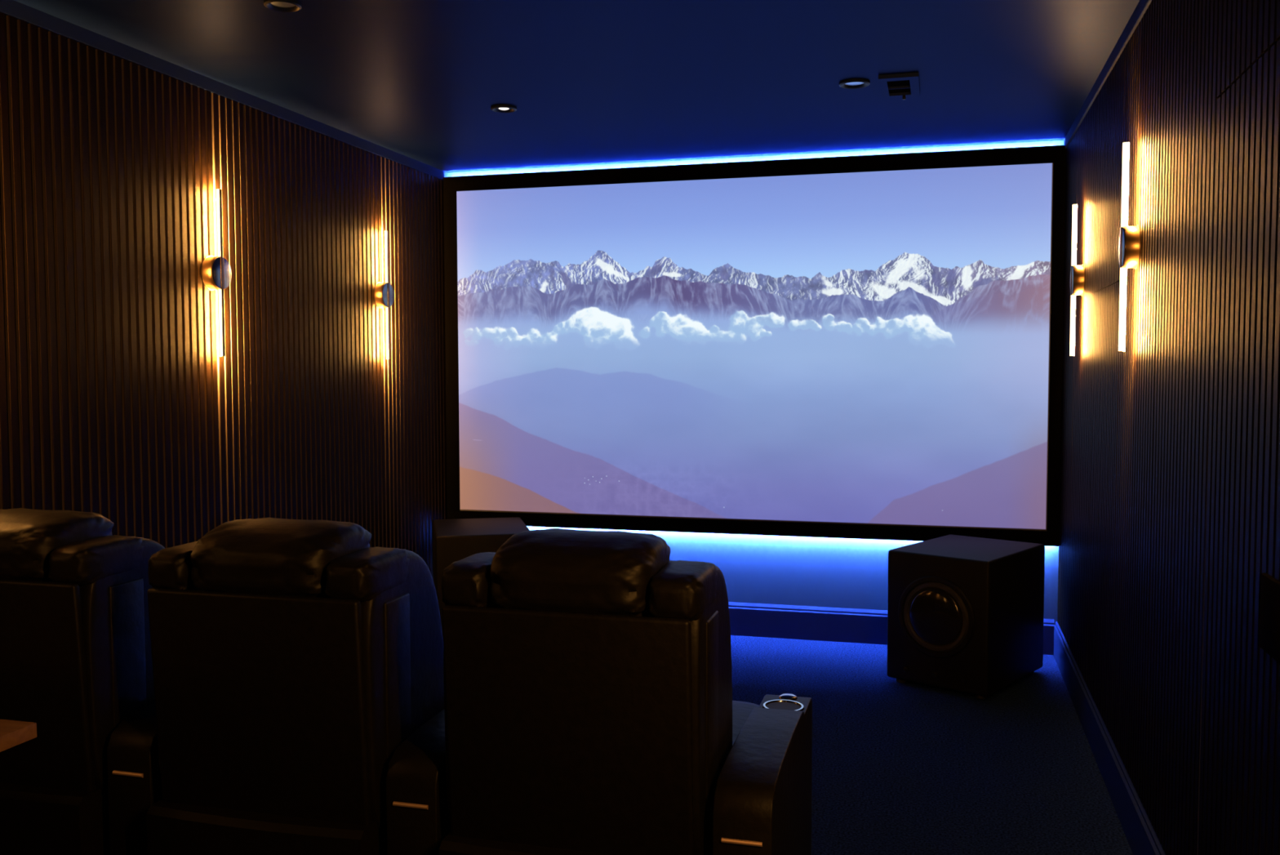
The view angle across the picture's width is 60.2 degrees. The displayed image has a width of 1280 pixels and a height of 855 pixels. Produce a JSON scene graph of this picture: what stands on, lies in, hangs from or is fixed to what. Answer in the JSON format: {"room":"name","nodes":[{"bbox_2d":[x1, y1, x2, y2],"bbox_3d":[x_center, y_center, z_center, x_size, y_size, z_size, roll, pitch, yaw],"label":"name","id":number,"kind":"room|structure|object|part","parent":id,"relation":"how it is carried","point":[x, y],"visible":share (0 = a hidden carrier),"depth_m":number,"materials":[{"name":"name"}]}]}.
{"room":"home theater","nodes":[
{"label":"home theater","id":0,"kind":"room"},
{"bbox_2d":[0,12,447,579],"bbox_3d":[-2.020,0.019,2.566,0.140,2.400,7.087,1,3,15],"label":"wall","id":1,"kind":"structure","parent":0,"point":[120,402],"depth_m":3.93,"materials":[{"name":"brown wood"}]},
{"bbox_2d":[200,188,231,355],"bbox_3d":[-1.530,-0.559,3.996,0.046,0.600,0.128,1,3,15],"label":"wall sconce","id":2,"kind":"object","parent":1,"relation":"attached to","point":[215,271],"visible":1,"depth_m":3.98,"materials":[{"name":"gold metal"}]},
{"bbox_3d":[-1.550,-0.559,4.001,0.003,0.128,0.128,1,3,15],"label":"wall plate","id":3,"kind":"part","parent":2,"relation":"part of","materials":[{"name":"brown metal"}]},
{"bbox_3d":[-1.511,-0.559,3.991,0.001,0.114,0.114,1,3,15],"label":"plate","id":4,"kind":"part","parent":2,"relation":"part of","materials":[{"name":"metal"}]},
{"bbox_2d":[0,0,447,179],"bbox_3d":[-1.974,-1.155,2.490,0.040,0.047,7.087,1,3,15],"label":"trim","id":5,"kind":"structure","parent":1,"relation":"attached to","point":[17,10],"depth_m":3.87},
{"bbox_2d":[373,230,394,359],"bbox_3d":[-1.203,-0.624,5.200,0.046,0.600,0.128,1,3,15],"label":"wall sconce","id":6,"kind":"object","parent":1,"relation":"attached to","point":[384,294],"visible":1,"depth_m":5.18,"materials":[{"name":"gold metal"}]},
{"bbox_3d":[-1.224,-0.624,5.206,0.003,0.128,0.128,1,3,15],"label":"wall plate","id":7,"kind":"part","parent":6,"relation":"part of","materials":[{"name":"brown metal"}]},
{"bbox_3d":[-1.184,-0.623,5.195,0.001,0.114,0.114,1,3,15],"label":"plate","id":8,"kind":"part","parent":6,"relation":"part of","materials":[{"name":"metal"}]},
{"bbox_2d":[14,0,1139,172],"bbox_3d":[-0.464,-1.210,2.077,3.370,0.100,7.287,1,3,15],"label":"ceiling","id":9,"kind":"structure","parent":0,"point":[588,82],"depth_m":3.83,"materials":[{"name":"paint"}]},
{"bbox_2d":[263,0,302,12],"bbox_3d":[-1.024,-1.211,3.165,0.104,0.011,0.104,1,3,15],"label":"recessed light","id":10,"kind":"object","parent":9,"relation":"in","point":[284,6],"visible":1,"depth_m":3.17,"materials":[{"name":"black metal"}]},
{"bbox_2d":[490,104,516,112],"bbox_3d":[-0.547,-1.280,4.432,0.104,0.011,0.104,1,3,15],"label":"recessed light","id":11,"kind":"object","parent":9,"relation":"in","point":[496,108],"visible":1,"depth_m":4.42,"materials":[{"name":"grey"}]},
{"bbox_2d":[839,78,870,88],"bbox_3d":[0.788,-1.262,4.055,0.112,0.011,0.112,1,3,15],"label":"recessed light","id":12,"kind":"object","parent":9,"relation":"in","point":[852,83],"visible":1,"depth_m":4.05,"materials":[{"name":"metal"}]},
{"bbox_2d":[878,72,919,99],"bbox_3d":[0.961,-1.254,4.082,0.140,0.030,0.300,1,3,15],"label":"ceiling vent","id":13,"kind":"object","parent":9,"relation":"in","point":[896,85],"visible":1,"depth_m":4.07,"materials":[{"name":"black metal"}]},
{"bbox_3d":[0.962,-1.262,4.093,0.080,0.009,0.004,1,3,15],"label":"blade","id":14,"kind":"part","parent":13,"relation":"part of","materials":[{"name":"black metal"}]},
{"bbox_2d":[447,140,1063,624],"bbox_3d":[0.478,-0.148,5.607,3.370,2.400,0.100,1,3,15],"label":"wall","id":15,"kind":"structure","parent":0,"point":[784,570],"depth_m":5.51,"materials":[{"name":"blue paint"}]},
{"bbox_2d":[443,145,1066,546],"bbox_3d":[0.458,-0.388,5.505,3.097,1.846,0.030,1,3,15],"label":"projection screen","id":16,"kind":"object","parent":15,"relation":"attached to","point":[860,346],"visible":1,"depth_m":5.45,"materials":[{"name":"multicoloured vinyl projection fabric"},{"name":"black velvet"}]},
{"bbox_2d":[728,601,1053,654],"bbox_3d":[0.468,0.971,5.607,3.074,0.166,0.022,1,3,15],"label":"baseboard","id":17,"kind":"structure","parent":15,"relation":"attached to","point":[746,619],"depth_m":5.49,"materials":[{"name":"black wood"}]},
{"bbox_2d":[730,635,1133,854],"bbox_3d":[-0.459,1.286,2.210,3.370,0.100,7.287,1,3,15],"label":"floor","id":18,"kind":"structure","parent":0,"point":[908,767],"depth_m":3.83,"materials":[{"name":"blue carpet"}]},
{"bbox_2d":[0,719,36,751],"bbox_3d":[-1.616,0.922,1.933,0.712,0.662,0.705,1,3,15],"label":"side table","id":19,"kind":"object","parent":18,"relation":"on","point":[13,733],"visible":1,"depth_m":2.13,"materials":[{"name":"brown wood"}]},
{"bbox_2d":[0,507,165,854],"bbox_3d":[-1.285,0.687,2.839,0.765,1.034,0.992,1,3,15],"label":"recliner","id":20,"kind":"object","parent":18,"relation":"on","point":[76,663],"visible":0.69,"depth_m":2.35,"materials":[{"name":"black leather"}]},
{"bbox_3d":[-1.403,0.552,2.396,0.480,0.460,0.052,1,3,15],"label":"panel","id":21,"kind":"part","parent":20,"relation":"part of","materials":[{"name":"black leather"}]},
{"bbox_3d":[-1.357,0.549,2.568,0.506,0.619,0.367,1,3,15],"label":"backrest","id":22,"kind":"part","parent":20,"relation":"part of","materials":[{"name":"black leather"}]},
{"bbox_3d":[-0.997,0.895,2.658,0.109,0.576,0.650,1,3,15],"label":"armrest","id":23,"kind":"part","parent":20,"relation":"part of","materials":[{"name":"black leather"}]},
{"bbox_2d":[146,517,451,854],"bbox_3d":[-0.594,0.696,2.652,0.644,1.034,0.992,1,3,15],"label":"recliner","id":24,"kind":"object","parent":18,"relation":"on","point":[298,664],"visible":0.85,"depth_m":2.21,"materials":[{"name":"black leather"}]},
{"bbox_3d":[-0.770,0.560,2.225,0.480,0.460,0.052,1,3,15],"label":"panel","id":25,"kind":"part","parent":24,"relation":"part of","materials":[{"name":"black leather"}]},
{"bbox_3d":[-0.364,0.903,2.487,0.109,0.576,0.650,1,3,15],"label":"armrest","id":26,"kind":"part","parent":24,"relation":"part of","materials":[{"name":"black leather"}]},
{"bbox_2d":[432,516,529,639],"bbox_3d":[-0.786,0.776,5.471,0.455,0.575,0.624,-1,3,-12],"label":"subwoofer","id":27,"kind":"object","parent":18,"relation":"on","point":[453,540],"visible":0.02,"depth_m":5.19,"materials":[{"name":"black wood"}]},
{"bbox_2d":[439,528,812,854],"bbox_3d":[0.039,0.703,2.480,0.644,1.034,0.992,1,3,15],"label":"recliner","id":28,"kind":"object","parent":18,"relation":"on","point":[589,708],"visible":1,"depth_m":2.04,"materials":[{"name":"black leather"}]},
{"bbox_3d":[-0.137,0.568,2.054,0.480,0.460,0.052,1,3,15],"label":"panel","id":29,"kind":"part","parent":28,"relation":"part of","materials":[{"name":"black leather"}]},
{"bbox_3d":[-0.091,0.564,2.225,0.506,0.619,0.367,1,3,15],"label":"backrest","id":30,"kind":"part","parent":28,"relation":"part of","materials":[{"name":"black leather"}]},
{"bbox_2d":[732,700,759,745],"bbox_3d":[0.025,0.781,2.661,0.510,0.150,0.580,1,3,15],"label":"seat cushion","id":31,"kind":"object","parent":28,"relation":"on","point":[741,710],"depth_m":2.71,"materials":[{"name":"black leather"}]},
{"bbox_3d":[0.269,0.911,2.316,0.109,0.576,0.650,1,3,15],"label":"armrest","id":32,"kind":"part","parent":28,"relation":"part of","materials":[{"name":"black leather"}]},
{"bbox_2d":[887,534,1044,698],"bbox_3d":[1.417,0.807,4.807,0.455,0.575,0.624,3,4,41],"label":"subwoofer","id":33,"kind":"object","parent":18,"relation":"on","point":[966,614],"visible":1,"depth_m":4.61,"materials":[{"name":"black wood"}]},
{"bbox_3d":[1.129,1.026,4.685,0.026,0.026,0.017,3,4,41],"label":"control knob","id":34,"kind":"part","parent":33,"relation":"part of","materials":[{"name":"black plastic"}]},
{"bbox_3d":[1.226,1.031,4.600,0.026,0.026,0.017,3,4,41],"label":"control knob","id":35,"kind":"part","parent":33,"relation":"part of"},
{"bbox_3d":[1.324,1.035,4.514,0.026,0.026,0.017,3,4,41],"label":"control knob","id":36,"kind":"part","parent":33,"relation":"part of","materials":[{"name":"black plastic"}]},
{"bbox_2d":[1057,0,1279,854],"bbox_3d":[1.101,0.058,1.721,0.132,2.400,7.087,1,3,15],"label":"wall","id":37,"kind":"structure","parent":0,"point":[1135,420],"depth_m":2.97,"materials":[{"name":"brown wood"}]},
{"bbox_2d":[1069,204,1084,355],"bbox_3d":[1.743,-0.587,4.403,0.046,0.600,0.128,1,3,15],"label":"wall sconce","id":38,"kind":"object","parent":37,"relation":"attached to","point":[1077,272],"visible":1,"depth_m":4.39,"materials":[{"name":"gold metal"}]},
{"bbox_3d":[1.724,-0.587,4.408,0.001,0.114,0.114,1,3,15],"label":"plate","id":39,"kind":"part","parent":38,"relation":"part of","materials":[{"name":"metal"}]},
{"bbox_3d":[1.764,-0.587,4.397,0.003,0.128,0.128,1,3,15],"label":"wall plate","id":40,"kind":"part","parent":38,"relation":"part of","materials":[{"name":"brown metal"}]},
{"bbox_2d":[1063,0,1151,148],"bbox_3d":[1.047,-1.118,1.672,0.040,0.047,7.087,1,3,15],"label":"trim","id":41,"kind":"structure","parent":37,"relation":"attached to","point":[1142,6],"depth_m":3.71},
{"bbox_2d":[1053,621,1165,854],"bbox_3d":[1.583,1.064,3.804,0.022,0.166,2.923,1,3,15],"label":"baseboard","id":42,"kind":"structure","parent":37,"relation":"attached to","point":[1142,838],"depth_m":3.54,"materials":[{"name":"black wood"}]},
{"bbox_2d":[1118,142,1141,351],"bbox_3d":[1.416,-0.522,3.198,0.046,0.600,0.128,1,3,15],"label":"wall sconce","id":43,"kind":"object","parent":37,"relation":"attached to","point":[1130,237],"visible":1,"depth_m":3.19,"materials":[{"name":"gold metal"}]},
{"bbox_3d":[1.397,-0.523,3.204,0.001,0.114,0.114,1,3,15],"label":"plate","id":44,"kind":"part","parent":43,"relation":"part of","materials":[{"name":"metal"}]},
{"bbox_3d":[1.437,-0.522,3.193,0.003,0.128,0.128,1,3,15],"label":"wall plate","id":45,"kind":"part","parent":43,"relation":"part of","materials":[{"name":"brown metal"}]},
{"bbox_2d":[1196,100,1217,854],"bbox_3d":[1.215,0.272,2.340,0.031,1.905,0.008,1,3,15],"label":"trim","id":46,"kind":"structure","parent":37,"relation":"attached to","point":[1216,100],"depth_m":2.33,"materials":[{"name":"brown wood"}]},
{"bbox_2d":[1198,39,1279,854],"bbox_3d":[1.097,0.291,1.923,0.040,1.897,0.850,1,3,15],"label":"door","id":47,"kind":"structure","parent":37,"relation":"in","point":[1239,797],"depth_m":2.05,"materials":[{"name":"black wood"}]},
{"bbox_3d":[1.060,0.319,1.844,0.010,0.129,0.136,1,3,15],"label":"handle","id":48,"kind":"part","parent":47,"relation":"part of","materials":[{"name":"black metal"}]}
]}

